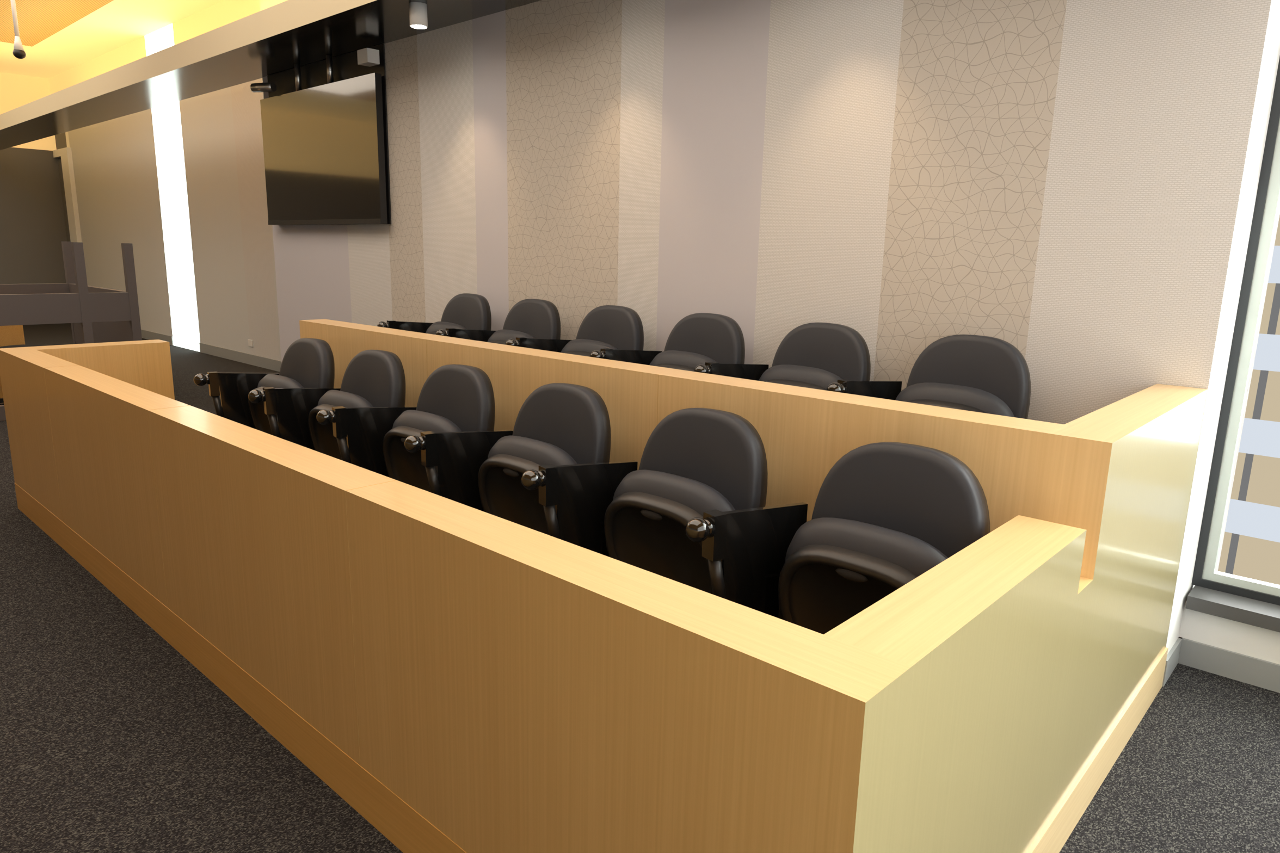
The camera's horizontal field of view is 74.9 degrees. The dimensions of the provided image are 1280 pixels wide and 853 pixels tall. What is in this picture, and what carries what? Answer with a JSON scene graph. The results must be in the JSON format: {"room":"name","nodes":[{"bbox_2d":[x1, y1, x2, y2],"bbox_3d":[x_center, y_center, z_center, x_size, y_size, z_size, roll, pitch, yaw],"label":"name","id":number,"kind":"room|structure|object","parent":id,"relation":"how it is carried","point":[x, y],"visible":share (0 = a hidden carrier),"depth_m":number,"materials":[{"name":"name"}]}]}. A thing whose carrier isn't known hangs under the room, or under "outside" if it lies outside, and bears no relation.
{"room":"courtroom","nodes":[
{"label":"courtroom","id":0,"kind":"room"},
{"bbox_2d":[0,72,66,284],"bbox_3d":[-13.815,-3.310,11.349,0.200,4.200,10.700,12,16,41],"label":"wall","id":1,"kind":"structure","parent":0,"point":[32,228],"depth_m":14.57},
{"bbox_2d":[0,0,224,78],"bbox_3d":[-5.078,-3.562,2.992,24.000,0.100,10.900,12,16,41],"label":"ceiling","id":2,"kind":"structure","parent":0,"point":[117,23],"depth_m":11.29,"materials":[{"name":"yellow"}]},
{"bbox_2d":[0,0,113,46],"bbox_3d":[-4.277,-3.174,1.626,20.500,0.055,9.500,12,16,41],"label":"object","id":3,"kind":"object","parent":2,"relation":"attached to","point":[38,20],"visible":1,"depth_m":10.19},
{"bbox_2d":[10,0,26,59],"bbox_3d":[-6.234,-4.138,8.318,0.110,0.890,0.107,12,16,41],"label":"camera","id":4,"kind":"object","parent":3,"relation":"attached to","point":[18,51],"visible":1,"depth_m":8.35,"materials":[{"name":"white"}]},
{"bbox_2d":[48,0,281,361],"bbox_3d":[-6.285,-3.181,11.520,10.700,4.200,0.300,12,16,41],"label":"wall","id":5,"kind":"structure","parent":0,"point":[182,182],"depth_m":11.17,"materials":[{"name":"paint"}]},
{"bbox_2d":[52,147,82,242],"bbox_3d":[-10.029,-3.318,14.704,0.850,3.000,0.119,12,16,41],"label":"door frame","id":6,"kind":"structure","parent":5,"relation":"attached to","point":[65,154],"depth_m":14.36,"materials":[{"name":"white paint"}]},
{"bbox_2d":[140,329,281,371],"bbox_3d":[-6.101,-1.098,11.524,9.789,0.130,0.012,12,16,41],"label":"baseboard","id":7,"kind":"structure","parent":5,"relation":"attached to","point":[245,358],"depth_m":10.80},
{"bbox_2d":[247,339,253,347],"bbox_3d":[-4.825,-1.032,10.346,0.120,0.080,0.010,12,16,41],"label":"outlet","id":8,"kind":"object","parent":5,"relation":"attached to","point":[250,342],"visible":1,"depth_m":10.34,"materials":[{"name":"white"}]},
{"bbox_2d":[0,0,541,150],"bbox_3d":[-4.740,-3.255,7.994,17.600,0.180,0.590,12,16,41],"label":"ceiling bulkhead","id":9,"kind":"object","parent":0,"point":[270,41],"visible":1,"depth_m":6.28,"materials":[{"name":"grey paint"}]},
{"bbox_2d":[409,1,427,28],"bbox_3d":[-0.309,-2.148,3.915,2.700,0.120,0.100,12,16,41],"label":"recessed light","id":10,"kind":"object","parent":9,"relation":"attached to","point":[418,11],"visible":1,"depth_m":4.74,"materials":[{"name":"white metal"}]},
{"bbox_2d":[259,0,287,10],"bbox_3d":[-0.229,-3.207,4.925,6.900,1.180,1.040,12,16,41],"label":"ceiling light","id":11,"kind":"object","parent":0,"point":[264,4],"depth_m":6.77,"materials":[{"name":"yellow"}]},
{"bbox_2d":[0,323,1279,852],"bbox_3d":[-5.102,0.631,3.948,23.600,0.100,10.700,12,16,41],"label":"floor","id":12,"kind":"structure","parent":0,"point":[112,740],"depth_m":2.51,"materials":[{"name":"grey carpet"}]},
{"bbox_2d":[0,324,25,398],"bbox_3d":[-7.120,-0.442,6.806,0.570,0.740,3.400,12,16,41],"label":"desk","id":13,"kind":"object","parent":12,"relation":"on","point":[10,335],"visible":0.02,"depth_m":7.74,"materials":[{"name":"brown wood"}]},
{"bbox_2d":[0,344,45,405],"bbox_3d":[-5.538,-0.802,7.403,0.584,1.268,0.667,12,16,41],"label":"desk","id":14,"kind":"object","parent":12,"relation":"on","point":[1,401],"visible":0.17,"depth_m":7.42,"materials":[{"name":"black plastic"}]},
{"bbox_2d":[0,241,142,421],"bbox_3d":[-6.793,-0.751,6.560,1.968,1.460,4.570,12,16,41],"label":"enclosure","id":15,"kind":"object","parent":12,"relation":"on","point":[95,314],"visible":0.63,"depth_m":7.34,"materials":[{"name":"grey"}]},
{"bbox_2d":[193,337,334,435],"bbox_3d":[-1.823,0.081,4.158,0.624,1.027,0.494,12,16,41],"label":"chair","id":16,"kind":"object","parent":12,"relation":"on","point":[307,363],"visible":0.34,"depth_m":4.17,"materials":[{"name":"grey leather"}]},
{"bbox_2d":[248,349,405,460],"bbox_3d":[-1.361,0.178,3.744,0.624,1.027,0.494,12,16,41],"label":"chair","id":17,"kind":"object","parent":12,"relation":"on","point":[373,378],"visible":0.3,"depth_m":3.75,"materials":[{"name":"grey leather"}]},
{"bbox_2d":[316,364,495,492],"bbox_3d":[-0.899,0.275,3.330,0.624,1.027,0.494,12,16,41],"label":"chair","id":18,"kind":"object","parent":12,"relation":"on","point":[453,398],"visible":0.45,"depth_m":3.32,"materials":[{"name":"grey leather"}]},
{"bbox_2d":[403,383,611,535],"bbox_3d":[-0.437,0.372,2.916,0.624,1.027,0.494,12,16,41],"label":"chair","id":19,"kind":"object","parent":12,"relation":"on","point":[558,424],"visible":0.44,"depth_m":2.90,"materials":[{"name":"grey leather"}]},
{"bbox_2d":[0,318,1207,852],"bbox_3d":[-0.799,0.168,3.730,5.138,1.080,2.338,12,16,41],"label":"box","id":20,"kind":"object","parent":12,"relation":"on","point":[465,679],"visible":0.94,"depth_m":1.97,"materials":[{"name":"brown wood"}]},
{"bbox_2d":[520,408,767,594],"bbox_3d":[0.025,0.469,2.502,0.624,1.027,0.494,12,16,41],"label":"chair","id":21,"kind":"object","parent":12,"relation":"on","point":[694,462],"visible":0.52,"depth_m":2.47,"materials":[{"name":"grey leather"}]},
{"bbox_2d":[684,441,989,634],"bbox_3d":[0.488,0.566,2.088,0.624,1.027,0.494,12,16,41],"label":"chair","id":22,"kind":"object","parent":12,"relation":"on","point":[885,514],"visible":0.46,"depth_m":2.07,"materials":[{"name":"grey leather"}]},
{"bbox_2d":[262,0,1279,654],"bbox_3d":[-0.283,-1.073,5.365,6.900,2.860,1.060,12,16,41],"label":"wall back striped","id":23,"kind":"object","parent":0,"point":[1072,185],"depth_m":3.54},
{"bbox_2d":[1161,637,1182,686],"bbox_3d":[1.961,0.866,3.081,0.012,0.100,0.260,12,16,41],"label":"baseboard","id":24,"kind":"structure","parent":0,"point":[1173,656],"depth_m":3.06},
{"bbox_2d":[1178,636,1279,693],"bbox_3d":[4.249,1.311,1.198,6.000,0.100,0.012,12,16,41],"label":"baseboard","id":25,"kind":"structure","parent":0,"point":[1241,668],"depth_m":3.06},
{"bbox_2d":[1179,600,1279,665],"bbox_3d":[4.339,1.227,1.279,6.000,0.235,0.250,12,16,41],"label":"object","id":26,"kind":"object","parent":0,"point":[1260,643],"depth_m":3.05,"materials":[{"name":"beige paint"}]},
{"bbox_2d":[1185,585,1279,632],"bbox_3d":[4.299,1.098,1.195,5.988,0.050,0.210,12,16,41],"label":"window sill","id":27,"kind":"structure","parent":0,"point":[1254,613],"depth_m":3.02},
{"label":"outside","id":28,"kind":"structure","parent":0,"visible":0},
{"bbox_2d":[1217,214,1279,585],"bbox_3d":[45.335,-15.199,11.350,72.000,90.000,0.001,12,16,41],"label":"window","id":29,"kind":"structure","parent":28,"point":[1250,548],"depth_m":33.59,"materials":[{"name":"glass"}]},
{"bbox_3d":[-0.156,0.564,4.105,4.253,0.180,1.040,12,16,41],"label":"floor","id":30,"kind":"structure","parent":0,"visible":0},
{"bbox_2d":[377,293,491,334],"bbox_3d":[-1.244,-0.307,5.190,0.624,1.027,0.494,12,16,41],"label":"chair","id":31,"kind":"object","parent":30,"relation":"on","point":[468,311],"visible":0.23,"depth_m":5.15,"materials":[{"name":"grey leather"}]},
{"bbox_2d":[435,298,560,345],"bbox_3d":[-0.782,-0.210,4.776,0.624,1.027,0.494,12,16,41],"label":"chair","id":32,"kind":"object","parent":30,"relation":"on","point":[529,318],"visible":0.23,"depth_m":4.74,"materials":[{"name":"grey leather"}]},
{"bbox_2d":[505,305,643,357],"bbox_3d":[-0.320,-0.113,4.362,0.624,1.027,0.494,12,16,41],"label":"chair","id":33,"kind":"object","parent":30,"relation":"on","point":[613,327],"visible":0.24,"depth_m":4.32,"materials":[{"name":"grey leather"}]},
{"bbox_2d":[589,312,745,371],"bbox_3d":[0.142,-0.016,3.949,0.624,1.027,0.494,12,16,41],"label":"chair","id":34,"kind":"object","parent":30,"relation":"on","point":[697,339],"visible":0.22,"depth_m":3.90,"materials":[{"name":"grey leather"}]},
{"bbox_2d":[694,322,870,390],"bbox_3d":[0.605,0.081,3.535,0.624,1.027,0.494,12,16,41],"label":"chair","id":35,"kind":"object","parent":30,"relation":"on","point":[812,355],"visible":0.32,"depth_m":3.49,"materials":[{"name":"grey leather"}]},
{"bbox_2d":[826,334,1030,419],"bbox_3d":[1.067,0.178,3.121,0.624,1.027,0.494,12,16,41],"label":"chair","id":36,"kind":"object","parent":30,"relation":"on","point":[971,373],"visible":0.23,"depth_m":3.06,"materials":[{"name":"grey leather"}]},
{"bbox_3d":[-8.744,-0.725,-0.437,24.000,4.200,0.200,12,16,41],"label":"wall","id":37,"kind":"structure","parent":0,"visible":0},
{"bbox_2d":[250,43,391,225],"bbox_3d":[-2.490,-2.153,6.341,1.790,1.198,0.214,12,16,41],"label":"display","id":38,"kind":"object","parent":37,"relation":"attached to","point":[324,123],"visible":1,"depth_m":6.24,"materials":[{"name":"black"}]},
{"bbox_2d":[1191,56,1279,605],"bbox_3d":[4.381,-0.851,0.839,6.000,3.915,0.060,12,16,41],"label":"window","id":39,"kind":"structure","parent":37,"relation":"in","point":[1205,575],"depth_m":3.02,"materials":[{"name":"white metal"}]}
]}

